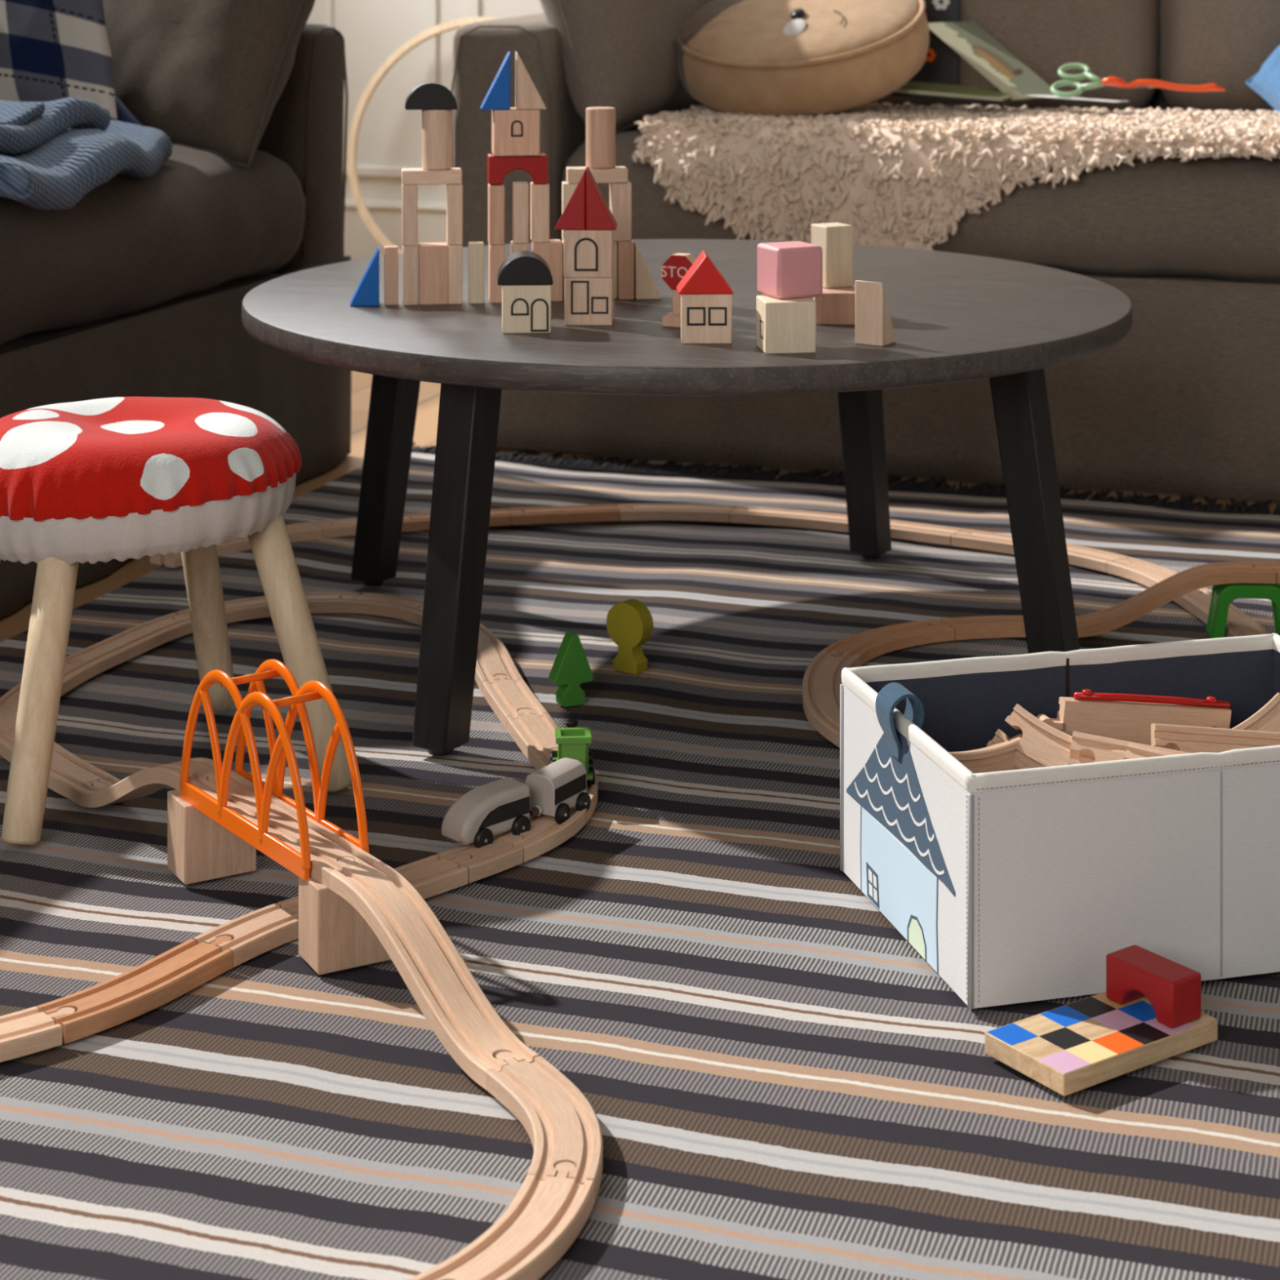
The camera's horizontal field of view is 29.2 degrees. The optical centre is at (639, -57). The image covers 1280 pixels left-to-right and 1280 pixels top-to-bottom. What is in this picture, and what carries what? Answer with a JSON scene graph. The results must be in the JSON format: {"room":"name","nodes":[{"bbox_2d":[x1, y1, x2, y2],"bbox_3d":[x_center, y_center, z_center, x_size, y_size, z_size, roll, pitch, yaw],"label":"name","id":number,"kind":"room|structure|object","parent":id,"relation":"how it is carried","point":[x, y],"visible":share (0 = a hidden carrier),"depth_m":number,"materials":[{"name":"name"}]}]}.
{"room":"living room","nodes":[
{"label":"living room","id":0,"kind":"room"},
{"bbox_2d":[306,0,543,203],"bbox_3d":[1.648,-0.828,4.890,5.100,3.113,0.120,0,0,18],"label":"wall","id":1,"kind":"structure","parent":0,"point":[390,135],"depth_m":5.55,"materials":[{"name":"white paint"}]},
{"bbox_2d":[344,199,446,260],"bbox_3d":[1.626,0.655,4.822,5.100,0.148,0.022,0,0,18],"label":"baseboard","id":2,"kind":"structure","parent":1,"relation":"attached to","point":[359,242],"depth_m":5.54,"materials":[{"name":"white paint"}]},
{"bbox_2d":[323,0,479,177],"bbox_3d":[0.858,-0.140,5.078,3.320,1.332,0.012,0,0,18],"label":"trim","id":3,"kind":"structure","parent":1,"relation":"attached to","point":[433,5],"depth_m":5.51,"materials":[{"name":"white paint"}]},
{"bbox_2d":[0,370,1279,642],"bbox_3d":[0.507,0.754,1.391,5.100,0.050,7.360,0,0,18],"label":"floor","id":4,"kind":"structure","parent":0,"point":[17,622],"depth_m":3.36,"materials":[{"name":"brown wood"}]},
{"bbox_2d":[0,23,351,618],"bbox_3d":[-1.160,0.284,2.645,0.974,0.884,2.127,0,0,18],"label":"sofa","id":5,"kind":"object","parent":4,"relation":"on","point":[139,287],"visible":0.62,"depth_m":3.03,"materials":[{"name":"brown fabric"}]},
{"bbox_2d":[0,0,142,125],"bbox_3d":[-0.873,0.089,3.295,0.618,0.350,0.127,0,0,40],"label":"plaid pillow","id":6,"kind":"object","parent":5,"relation":"on","point":[51,50],"visible":0.65,"depth_m":3.19,"materials":[{"name":"blue fabric"}]},
{"bbox_2d":[0,97,172,209],"bbox_3d":[-0.788,0.230,2.838,0.411,0.121,0.573,0,0,4],"label":"knitted blanket","id":7,"kind":"object","parent":5,"relation":"on","point":[53,153],"visible":1,"depth_m":2.75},
{"bbox_2d":[0,142,305,345],"bbox_3d":[-1.063,0.357,2.616,0.769,0.218,1.810,0,0,18],"label":"seat cushion","id":8,"kind":"object","parent":5,"relation":"on","point":[175,251],"depth_m":2.93,"materials":[{"name":"brown fabric"}]},
{"bbox_2d":[102,0,315,168],"bbox_3d":[-0.634,0.070,3.418,0.503,0.441,0.284,0,0,36],"label":"throw pillow","id":9,"kind":"object","parent":5,"relation":"on","point":[207,74],"visible":0.61,"depth_m":3.25,"materials":[{"name":"fabric"}]},
{"bbox_2d":[346,17,499,253],"bbox_3d":[-0.369,0.439,5.332,0.576,0.557,0.173,0,0,20],"label":"hoop","id":10,"kind":"object","parent":4,"relation":"on","point":[434,31],"visible":0.43,"depth_m":5.42,"materials":[{"name":"brown wood"}]},
{"bbox_2d":[0,441,1279,1279],"bbox_3d":[0.768,0.722,1.585,3.323,0.014,3.090,0,0,18],"label":"striped rug","id":11,"kind":"object","parent":4,"relation":"on","point":[778,1084],"visible":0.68,"depth_m":1.67,"materials":[{"name":"carpet"}]},
{"bbox_2d":[0,1006,75,1062],"bbox_3d":[-0.419,0.710,1.589,0.112,0.012,0.041,0,0,-35],"label":"track","id":12,"kind":"object","parent":11,"relation":"on","point":[28,1031],"visible":0.98,"depth_m":1.59,"materials":[{"name":"brown wood"}]},
{"bbox_2d":[0,657,99,733],"bbox_3d":[-0.568,0.710,2.304,0.058,0.012,0.233,0,0,5],"label":"track","id":13,"kind":"object","parent":11,"relation":"on","point":[74,675],"visible":0.36,"depth_m":2.34,"materials":[{"name":"brown wood"}]},
{"bbox_2d":[0,728,113,799],"bbox_3d":[-0.509,0.710,2.126,0.044,0.012,0.194,0,0,-37],"label":"track","id":14,"kind":"object","parent":11,"relation":"on","point":[68,770],"visible":0.58,"depth_m":2.09,"materials":[{"name":"brown wood"}]},
{"bbox_2d":[66,613,192,673],"bbox_3d":[-0.517,0.710,2.488,0.045,0.012,0.194,0,0,25],"label":"track","id":15,"kind":"object","parent":11,"relation":"on","point":[121,647],"visible":0.91,"depth_m":2.48,"materials":[{"name":"brown wood"}]},
{"bbox_2d":[36,935,232,1043],"bbox_3d":[-0.338,0.710,1.673,0.046,0.012,0.165,0,0,37],"label":"track","id":16,"kind":"object","parent":11,"relation":"on","point":[135,992],"visible":0.97,"depth_m":1.66,"materials":[{"name":"brown wood"}]},
{"bbox_2d":[71,757,222,808],"bbox_3d":[-0.392,0.680,1.977,0.040,0.072,0.220,0,0,-38],"label":"track","id":17,"kind":"object","parent":11,"relation":"on","point":[147,781],"visible":0.86,"depth_m":1.97,"materials":[{"name":"brown wood"}]},
{"bbox_2d":[0,396,352,844],"bbox_3d":[-0.444,0.563,2.129,0.313,0.305,0.297,0,0,-29],"label":"stool","id":18,"kind":"object","parent":11,"relation":"on","point":[120,478],"visible":0.99,"depth_m":2.02,"materials":[{"name":"fabric"}]},
{"bbox_2d":[0,396,302,520],"bbox_3d":[-0.444,0.442,2.128,0.300,0.063,0.302,0,0,18],"label":"cushion","id":19,"kind":"object","parent":18,"relation":"on","point":[118,458],"depth_m":2.03,"materials":[{"name":"fabric"}]},
{"bbox_2d":[167,789,256,884],"bbox_3d":[-0.331,0.686,1.897,0.058,0.060,0.041,0,0,-30],"label":"support block","id":20,"kind":"object","parent":11,"relation":"on","point":[199,849],"visible":0.71,"depth_m":1.88,"materials":[{"name":"brown wood"}]},
{"bbox_2d":[150,521,331,568],"bbox_3d":[-0.471,0.710,2.909,0.237,0.012,0.054,0,0,-43],"label":"track","id":21,"kind":"object","parent":11,"relation":"on","point":[301,531],"visible":0.39,"depth_m":2.90,"materials":[{"name":"brown wood"}]},
{"bbox_2d":[192,902,298,967],"bbox_3d":[-0.273,0.710,1.764,0.042,0.012,0.097,0,0,38],"label":"track","id":22,"kind":"object","parent":11,"relation":"on","point":[253,934],"visible":0.8,"depth_m":1.75,"materials":[{"name":"brown wood"}]},
{"bbox_2d":[173,591,360,623],"bbox_3d":[-0.398,0.710,2.619,0.210,0.012,0.061,0,0,-23],"label":"track","id":23,"kind":"object","parent":11,"relation":"on","point":[238,610],"visible":0.61,"depth_m":2.62,"materials":[{"name":"brown wood"}]},
{"bbox_2d":[298,876,391,974],"bbox_3d":[-0.207,0.686,1.733,0.058,0.060,0.041,0,0,-28],"label":"support block","id":24,"kind":"object","parent":11,"relation":"on","point":[334,936],"visible":0.63,"depth_m":1.71,"materials":[{"name":"brown wood"}]},
{"bbox_2d":[179,658,377,888],"bbox_3d":[-0.267,0.600,1.810,0.052,0.115,0.232,0,0,-36],"label":"bridge","id":25,"kind":"object","parent":24,"relation":"on","point":[300,839],"visible":0.98,"depth_m":1.80,"materials":[{"name":"plastic"}]},
{"bbox_2d":[277,854,471,912],"bbox_3d":[-0.192,0.710,1.841,0.162,0.012,0.042,0,0,-41],"label":"track","id":26,"kind":"object","parent":11,"relation":"on","point":[431,876],"visible":0.4,"depth_m":1.86,"materials":[{"name":"brown wood"}]},
{"bbox_2d":[341,592,423,623],"bbox_3d":[-0.265,0.710,2.627,0.120,0.012,0.047,0,0,30],"label":"track","id":27,"kind":"object","parent":11,"relation":"on","point":[404,608],"visible":0.81,"depth_m":2.62,"materials":[{"name":"brown wood"}]},
{"bbox_2d":[328,857,540,1089],"bbox_3d":[-0.145,0.680,1.637,0.040,0.072,0.227,0,0,-35],"label":"track","id":28,"kind":"object","parent":11,"relation":"on","point":[448,995],"visible":0.98,"depth_m":1.62,"materials":[{"name":"brown wood"}]},
{"bbox_2d":[435,835,523,883],"bbox_3d":[-0.119,0.710,1.910,0.041,0.012,0.074,0,0,43],"label":"track","id":29,"kind":"object","parent":11,"relation":"on","point":[489,860],"visible":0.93,"depth_m":1.90,"materials":[{"name":"brown wood"}]},
{"bbox_2d":[440,777,530,848],"bbox_3d":[-0.121,0.689,1.942,0.076,0.039,0.040,0,0,-45],"label":"engine","id":30,"kind":"object","parent":29,"relation":"on","point":[487,811],"visible":1,"depth_m":1.93,"materials":[{"name":"grey paint"}]},
{"bbox_2d":[475,635,523,693],"bbox_3d":[-0.147,0.710,2.422,0.041,0.012,0.152,0,0,-13],"label":"track","id":31,"kind":"object","parent":11,"relation":"on","point":[493,659],"visible":0.75,"depth_m":2.40,"materials":[{"name":"brown wood"}]},
{"bbox_2d":[407,1162,595,1279],"bbox_3d":[-0.069,0.710,1.341,0.051,0.012,0.162,0,0,28],"label":"track","id":32,"kind":"object","parent":11,"relation":"on","point":[544,1218],"visible":1,"depth_m":1.34,"materials":[{"name":"brown wood"}]},
{"bbox_2d":[482,674,548,728],"bbox_3d":[-0.119,0.710,2.303,0.040,0.012,0.126,0,0,-15],"label":"track","id":33,"kind":"object","parent":11,"relation":"on","point":[505,698],"visible":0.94,"depth_m":2.29,"materials":[{"name":"brown wood"}]},
{"bbox_2d":[506,708,559,769],"bbox_3d":[-0.089,0.710,2.194,0.041,0.012,0.134,0,0,-16],"label":"track","id":34,"kind":"object","parent":11,"relation":"on","point":[535,735],"visible":0.68,"depth_m":2.19,"materials":[{"name":"brown wood"}]},
{"bbox_2d":[493,808,585,862],"bbox_3d":[-0.079,0.710,1.968,0.044,0.012,0.108,0,0,29],"label":"track","id":35,"kind":"object","parent":11,"relation":"on","point":[544,834],"visible":0.68,"depth_m":1.95,"materials":[{"name":"brown wood"}]},
{"bbox_2d":[524,757,591,824],"bbox_3d":[-0.070,0.688,1.993,0.040,0.040,0.052,0,0,32],"label":"carriage","id":36,"kind":"object","parent":35,"relation":"on","point":[559,786],"visible":0.86,"depth_m":1.98,"materials":[{"name":"grey paint"}]},
{"bbox_2d":[486,1052,602,1199],"bbox_3d":[-0.055,0.710,1.479,0.055,0.012,0.171,0,0,-14],"label":"track","id":37,"kind":"object","parent":11,"relation":"on","point":[561,1124],"visible":0.94,"depth_m":1.48,"materials":[{"name":"brown wood"}]},
{"bbox_2d":[537,748,597,823],"bbox_3d":[-0.061,0.710,2.071,0.050,0.012,0.152,0,0,-3],"label":"track","id":38,"kind":"object","parent":11,"relation":"on","point":[542,762],"visible":0.27,"depth_m":2.04,"materials":[{"name":"brown wood"}]},
{"bbox_2d":[549,719,595,786],"bbox_3d":[-0.058,0.685,2.080,0.037,0.046,0.067,0,0,-4],"label":"locomotive","id":39,"kind":"object","parent":38,"relation":"on","point":[572,742],"visible":0.78,"depth_m":2.05,"materials":[{"name":"green paint"}]},
{"bbox_2d":[506,504,632,524],"bbox_3d":[-0.086,0.710,3.055,0.155,0.012,0.042,0,0,-10],"label":"track","id":40,"kind":"object","parent":11,"relation":"on","point":[591,513],"visible":1,"depth_m":3.04,"materials":[{"name":"brown wood"}]},
{"bbox_2d":[547,631,593,706],"bbox_3d":[-0.065,0.682,2.311,0.041,0.067,0.015,2,-1,-28],"label":"conifer","id":41,"kind":"object","parent":11,"relation":"on","point":[571,668],"visible":1,"depth_m":2.30,"materials":[{"name":"green paint"}]},
{"bbox_2d":[606,599,653,674],"bbox_3d":[-0.010,0.682,2.418,0.045,0.068,0.018,-1,-1,36],"label":"round tree","id":42,"kind":"object","parent":11,"relation":"on","point":[629,622],"visible":1,"depth_m":2.41,"materials":[{"name":"yellow paint"}]},
{"bbox_2d":[617,503,746,522],"bbox_3d":[0.052,0.710,3.063,0.163,0.012,0.046,0,0,4],"label":"track","id":43,"kind":"object","parent":11,"relation":"on","point":[639,512],"visible":1,"depth_m":3.05,"materials":[{"name":"brown wood"}]},
{"bbox_2d":[241,239,1132,755],"bbox_3d":[0.047,0.536,2.520,0.900,0.359,0.900,0,0,18],"label":"round coffee table","id":44,"kind":"object","parent":11,"relation":"on","point":[955,317],"visible":0.71,"depth_m":2.29,"materials":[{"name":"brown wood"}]},
{"bbox_2d":[402,244,417,305],"bbox_3d":[-0.228,0.327,2.434,0.015,0.058,0.028,0,0,-7],"label":"block","id":45,"kind":"object","parent":44,"relation":"on","point":[410,253],"visible":0.81,"depth_m":2.42,"materials":[{"name":"brown wood"}]},
{"bbox_2d":[401,183,417,245],"bbox_3d":[-0.229,0.268,2.435,0.015,0.060,0.028,0,0,-7],"label":"block","id":46,"kind":"object","parent":45,"relation":"on","point":[409,192],"visible":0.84,"depth_m":2.42,"materials":[{"name":"brown wood"}]},
{"bbox_2d":[401,167,462,184],"bbox_3d":[-0.207,0.231,2.438,0.059,0.014,0.028,0,0,-7],"label":"lintel block","id":47,"kind":"object","parent":46,"relation":"on","point":[453,175],"visible":0.98,"depth_m":2.42,"materials":[{"name":"brown wood"}]},
{"bbox_2d":[422,109,452,169],"bbox_3d":[-0.202,0.194,2.438,0.030,0.060,0.030,0,0,18],"label":"block","id":48,"kind":"object","parent":47,"relation":"on","point":[437,124],"visible":0.89,"depth_m":2.42,"materials":[{"name":"brown wood"}]},
{"bbox_2d":[404,81,457,110],"bbox_3d":[-0.208,0.151,2.437,0.051,0.026,0.028,0,0,-7],"label":"block","id":49,"kind":"object","parent":48,"relation":"on","point":[429,95],"visible":1,"depth_m":2.42,"materials":[{"name":"black paint"}]},
{"bbox_2d":[417,242,448,305],"bbox_3d":[-0.205,0.327,2.438,0.029,0.058,0.028,0,0,-7],"label":"square block","id":50,"kind":"object","parent":44,"relation":"on","point":[433,257],"visible":0.99,"depth_m":2.42,"materials":[{"name":"brown wood"}]},
{"bbox_2d":[502,284,551,333],"bbox_3d":[-0.105,0.335,2.268,0.044,0.044,0.043,0,0,-4],"label":"block","id":51,"kind":"object","parent":44,"relation":"on","point":[526,308],"visible":0.93,"depth_m":2.25,"materials":[{"name":"brown wood"}]},
{"bbox_2d":[497,250,553,285],"bbox_3d":[-0.106,0.299,2.268,0.051,0.026,0.043,0,0,-4],"label":"block","id":52,"kind":"object","parent":51,"relation":"on","point":[522,267],"visible":1,"depth_m":2.25,"materials":[{"name":"black paint"}]},
{"bbox_2d":[531,239,562,302],"bbox_3d":[-0.093,0.327,2.458,0.029,0.059,0.028,0,0,-7],"label":"square block","id":53,"kind":"object","parent":44,"relation":"on","point":[551,252],"visible":0.63,"depth_m":2.44,"materials":[{"name":"brown wood"}]},
{"bbox_2d":[530,182,549,242],"bbox_3d":[-0.100,0.269,2.457,0.017,0.058,0.028,0,0,-7],"label":"block","id":54,"kind":"object","parent":53,"relation":"on","point":[540,193],"visible":0.89,"depth_m":2.44,"materials":[{"name":"brown wood"}]},
{"bbox_2d":[487,153,547,184],"bbox_3d":[-0.122,0.225,2.453,0.058,0.028,0.028,0,0,-7],"label":"block","id":55,"kind":"object","parent":54,"relation":"on","point":[498,166],"visible":0.99,"depth_m":2.44,"materials":[{"name":"red paint"}]},
{"bbox_2d":[491,107,539,155],"bbox_3d":[-0.124,0.187,2.454,0.046,0.046,0.042,0,0,-7],"label":"block","id":56,"kind":"object","parent":55,"relation":"on","point":[514,131],"visible":0.9,"depth_m":2.43,"materials":[{"name":"brown wood"}]},
{"bbox_2d":[561,240,564,301],"bbox_3d":[-0.070,0.327,2.462,0.015,0.058,0.028,0,0,-7],"label":"block","id":57,"kind":"object","parent":44,"relation":"on","point":[563,277],"visible":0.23,"depth_m":2.46,"materials":[{"name":"brown wood"}]},
{"bbox_2d":[561,181,577,239],"bbox_3d":[-0.070,0.269,2.462,0.015,0.058,0.028,0,0,-7],"label":"block","id":58,"kind":"object","parent":57,"relation":"on","point":[567,189],"visible":0.37,"depth_m":2.45,"materials":[{"name":"brown wood"}]},
{"bbox_2d":[565,166,627,183],"bbox_3d":[-0.043,0.232,2.466,0.060,0.014,0.028,0,0,-7],"label":"lintel block","id":59,"kind":"object","parent":58,"relation":"on","point":[573,174],"visible":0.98,"depth_m":2.45,"materials":[{"name":"brown wood"}]},
{"bbox_2d":[586,106,615,168],"bbox_3d":[-0.039,0.194,2.465,0.030,0.060,0.030,0,0,18],"label":"block","id":60,"kind":"object","parent":59,"relation":"on","point":[600,121],"visible":0.97,"depth_m":2.45,"materials":[{"name":"brown wood"}]},
{"bbox_2d":[564,272,613,325],"bbox_3d":[-0.048,0.335,2.315,0.044,0.044,0.044,0,0,1],"label":"block","id":61,"kind":"object","parent":44,"relation":"on","point":[588,301],"visible":0.88,"depth_m":2.29,"materials":[{"name":"brown wood"}]},
{"bbox_2d":[563,226,613,277],"bbox_3d":[-0.048,0.290,2.315,0.046,0.044,0.044,0,0,1],"label":"block","id":62,"kind":"object","parent":61,"relation":"on","point":[586,253],"visible":0.88,"depth_m":2.29,"materials":[{"name":"brown wood"}]},
{"bbox_2d":[661,253,696,327],"bbox_3d":[0.039,0.323,2.288,0.035,0.068,0.016,0,0,24],"label":"stop sign","id":63,"kind":"object","parent":44,"relation":"on","point":[675,268],"visible":0.7,"depth_m":2.28,"materials":[{"name":"brown wood"}]},
{"bbox_2d":[680,293,732,343],"bbox_3d":[0.059,0.335,2.209,0.045,0.044,0.044,0,0,0],"label":"block","id":64,"kind":"object","parent":44,"relation":"on","point":[705,318],"visible":0.81,"depth_m":2.19,"materials":[{"name":"brown wood"}]},
{"bbox_2d":[675,250,733,294],"bbox_3d":[0.058,0.295,2.208,0.050,0.034,0.044,0,0,-2],"label":"block","id":65,"kind":"object","parent":64,"relation":"on","point":[703,277],"visible":1,"depth_m":2.19,"materials":[{"name":"red paint"}]},
{"bbox_2d":[755,295,816,354],"bbox_3d":[0.128,0.334,2.158,0.045,0.045,0.045,0,0,-8],"label":"block","id":66,"kind":"object","parent":44,"relation":"on","point":[783,326],"visible":0.91,"depth_m":2.14,"materials":[{"name":"brown wood"}]},
{"bbox_2d":[757,240,822,299],"bbox_3d":[0.133,0.289,2.176,0.045,0.045,0.045,0,0,-23],"label":"block","id":67,"kind":"object","parent":66,"relation":"on","point":[785,269],"visible":1,"depth_m":2.16,"materials":[{"name":"pink paint"}]},
{"bbox_2d":[813,284,855,324],"bbox_3d":[0.195,0.342,2.325,0.060,0.030,0.058,0,0,3],"label":"block","id":68,"kind":"object","parent":44,"relation":"on","point":[835,306],"visible":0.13,"depth_m":2.30,"materials":[{"name":"brown wood"}]},
{"bbox_2d":[811,222,853,288],"bbox_3d":[0.183,0.297,2.343,0.030,0.058,0.030,0,0,-26],"label":"upright block","id":69,"kind":"object","parent":68,"relation":"on","point":[835,239],"visible":0.86,"depth_m":2.33,"materials":[{"name":"brown wood"}]},
{"bbox_2d":[855,280,896,346],"bbox_3d":[0.211,0.328,2.192,0.028,0.057,0.028,0,0,34],"label":"block","id":70,"kind":"object","parent":44,"relation":"on","point":[873,324],"visible":1,"depth_m":2.18,"materials":[{"name":"brown wood"}]},
{"bbox_2d":[802,649,860,747],"bbox_3d":[0.186,0.710,2.310,0.066,0.012,0.274,0,0,0],"label":"track","id":71,"kind":"object","parent":11,"relation":"on","point":[822,679],"visible":0.69,"depth_m":2.31,"materials":[{"name":"brown wood"}]},
{"bbox_2d":[729,506,971,545],"bbox_3d":[0.257,0.710,2.998,0.310,0.012,0.052,0,0,24],"label":"track","id":72,"kind":"object","parent":11,"relation":"on","point":[903,530],"visible":0.86,"depth_m":3.00,"materials":[{"name":"brown wood"}]},
{"bbox_2d":[823,618,955,666],"bbox_3d":[0.250,0.710,2.494,0.179,0.012,0.055,0,0,-41],"label":"track","id":73,"kind":"object","parent":11,"relation":"on","point":[870,644],"visible":0.95,"depth_m":2.50,"materials":[{"name":"brown wood"}]},
{"bbox_2d":[951,528,1131,572],"bbox_3d":[0.473,0.710,2.871,0.231,0.012,0.050,0,0,38],"label":"track","id":74,"kind":"object","parent":11,"relation":"on","point":[1088,557],"visible":0.68,"depth_m":2.88,"materials":[{"name":"brown wood"}]},
{"bbox_2d":[840,632,1279,1008],"bbox_3d":[0.364,0.628,1.818,0.385,0.175,0.259,0,0,-15],"label":"storage box","id":75,"kind":"object","parent":11,"relation":"on","point":[1019,886],"visible":1,"depth_m":1.70,"materials":[{"name":"grey fabric"}]},
{"bbox_2d":[948,733,1022,773],"bbox_3d":[0.261,0.624,1.852,0.133,0.051,0.021,0,0,-35],"label":"track","id":76,"kind":"object","parent":75,"relation":"in","point":[997,757],"visible":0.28,"depth_m":1.85,"materials":[{"name":"brown wood"}]},
{"bbox_2d":[986,703,1126,769],"bbox_3d":[0.335,0.614,1.847,0.154,0.059,0.036,0,0,33],"label":"track","id":77,"kind":"object","parent":75,"relation":"in","point":[1041,744],"visible":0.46,"depth_m":1.86,"materials":[{"name":"brown wood"}]},
{"bbox_2d":[1035,688,1231,750],"bbox_3d":[0.385,0.609,1.910,0.160,0.062,0.012,0,0,-13],"label":"track","id":78,"kind":"object","parent":75,"relation":"in","point":[1130,717],"visible":0.68,"depth_m":1.90,"materials":[{"name":"brown wood"}]},
{"label":"track","id":79,"kind":"object","parent":75,"relation":"in","visible":0},
{"bbox_2d":[1151,723,1279,753],"bbox_3d":[0.467,0.618,1.863,0.160,0.053,0.024,0,0,-3],"label":"track","id":80,"kind":"object","parent":79,"relation":"on","point":[1188,739],"visible":0.47,"depth_m":1.86,"materials":[{"name":"brown wood"}]},
{"label":"track","id":81,"kind":"object","parent":75,"relation":"in","visible":0},
{"bbox_2d":[1067,731,1191,764],"bbox_3d":[0.388,0.618,1.824,0.140,0.046,0.038,0,0,15],"label":"track","id":82,"kind":"object","parent":81,"relation":"on","point":[1083,744],"visible":0.23,"depth_m":1.84,"materials":[{"name":"brown wood"}]},
{"bbox_2d":[984,991,1217,1096],"bbox_3d":[0.300,0.709,1.592,0.138,0.014,0.072,0,0,-35],"label":"board","id":83,"kind":"object","parent":11,"relation":"on","point":[1070,1048],"visible":0.92,"depth_m":1.57,"materials":[{"name":"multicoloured wood"}]},
{"bbox_2d":[1106,944,1200,1027],"bbox_3d":[0.338,0.687,1.617,0.029,0.030,0.058,0,0,-36],"label":"block","id":84,"kind":"object","parent":83,"relation":"on","point":[1173,989],"visible":1,"depth_m":1.60,"materials":[{"name":"red paint"}]},
{"bbox_2d":[931,561,1275,639],"bbox_3d":[0.477,0.679,2.545,0.351,0.073,0.054,0,0,2],"label":"track","id":85,"kind":"object","parent":11,"relation":"on","point":[1180,584],"visible":0.86,"depth_m":2.53,"materials":[{"name":"brown wood"}]},
{"bbox_2d":[1106,556,1206,600],"bbox_3d":[0.581,0.710,2.737,0.048,0.012,0.163,0,0,-22],"label":"track","id":86,"kind":"object","parent":11,"relation":"on","point":[1147,574],"visible":0.66,"depth_m":2.76,"materials":[{"name":"brown wood"}]},
{"bbox_2d":[1173,588,1271,637],"bbox_3d":[0.617,0.710,2.569,0.043,0.012,0.217,0,0,-8],"label":"track","id":87,"kind":"object","parent":11,"relation":"on","point":[1238,624],"visible":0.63,"depth_m":2.58,"materials":[{"name":"brown wood"}]},
{"bbox_2d":[1205,582,1279,638],"bbox_3d":[0.629,0.686,2.531,0.084,0.059,0.048,0,0,6],"label":"support","id":88,"kind":"object","parent":11,"relation":"on","point":[1222,595],"visible":0.78,"depth_m":2.51,"materials":[{"name":"green plastic"}]},
{"bbox_2d":[450,0,1279,501],"bbox_3d":[1.141,0.284,3.575,2.748,0.883,0.995,0,0,18],"label":"sofa","id":89,"kind":"object","parent":4,"relation":"on","point":[1188,402],"visible":0.33,"depth_m":3.32,"materials":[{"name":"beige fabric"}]},
{"bbox_2d":[539,0,711,133],"bbox_3d":[-0.020,0.044,3.755,0.250,0.474,0.503,0,0,27],"label":"throw pillow","id":90,"kind":"object","parent":89,"relation":"on","point":[620,55],"visible":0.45,"depth_m":3.55,"materials":[{"name":"beige fabric"}]},
{"bbox_2d":[560,129,1279,284],"bbox_3d":[1.109,0.358,3.479,2.370,0.216,0.790,0,0,18],"label":"seat cushion","id":91,"kind":"object","parent":89,"relation":"on","point":[1206,220],"depth_m":3.24,"materials":[{"name":"brown fabric"}]},
{"bbox_2d":[907,0,960,83],"bbox_3d":[0.454,0.116,3.812,0.085,0.201,0.047,0,0,14],"label":"book","id":92,"kind":"object","parent":89,"relation":"on","point":[941,64],"visible":0.6,"depth_m":3.79,"materials":[{"name":"paper"}]},
{"bbox_2d":[631,102,1279,250],"bbox_3d":[0.835,0.345,3.385,1.643,0.206,0.501,0,0,18],"label":"sheepskin","id":93,"kind":"object","parent":89,"relation":"on","point":[904,175],"visible":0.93,"depth_m":3.33,"materials":[{"name":"fur"}]},
{"bbox_2d":[674,0,928,116],"bbox_3d":[0.239,0.147,3.661,0.381,0.209,0.376,0,0,31],"label":"cushion","id":94,"kind":"object","parent":93,"relation":"on","point":[776,58],"visible":0.96,"depth_m":3.53,"materials":[{"name":"beige fabric"}]},
{"bbox_2d":[891,82,1014,104],"bbox_3d":[0.470,0.221,3.634,0.170,0.024,0.100,0,0,26],"label":"open book","id":95,"kind":"object","parent":93,"relation":"on","point":[918,90],"visible":0.88,"depth_m":3.60,"materials":[{"name":"paper"}]},
{"bbox_2d":[898,82,1011,97],"bbox_3d":[0.470,0.216,3.633,0.160,0.002,0.092,3,5,26],"label":"picture","id":96,"kind":"object","parent":95,"relation":"on","point":[924,86],"depth_m":3.63},
{"bbox_2d":[928,21,1054,99],"bbox_3d":[0.530,0.174,3.698,0.101,0.109,0.192,0,0,-35],"label":"book","id":97,"kind":"object","parent":93,"relation":"on","point":[968,39],"visible":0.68,"depth_m":3.69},
{"bbox_2d":[1244,45,1279,111],"bbox_3d":[1.053,0.161,3.501,0.245,0.350,0.378,0,0,-8],"label":"throw pillow","id":98,"kind":"object","parent":93,"relation":"on","point":[1266,82],"visible":0.99,"depth_m":3.60,"materials":[{"name":"blue fabric"}]},
{"bbox_2d":[870,0,1159,111],"bbox_3d":[0.447,0.064,3.995,0.792,0.440,0.274,0,0,18],"label":"cushion","id":99,"kind":"object","parent":89,"relation":"on","point":[1117,38],"depth_m":3.80,"materials":[{"name":"brown fabric"}]},
{"bbox_2d":[1159,0,1279,111],"bbox_3d":[1.202,0.064,3.751,0.796,0.442,0.278,0,0,18],"label":"cushion","id":100,"kind":"object","parent":89,"relation":"on","point":[1224,43],"depth_m":3.73,"materials":[{"name":"brown fabric"}]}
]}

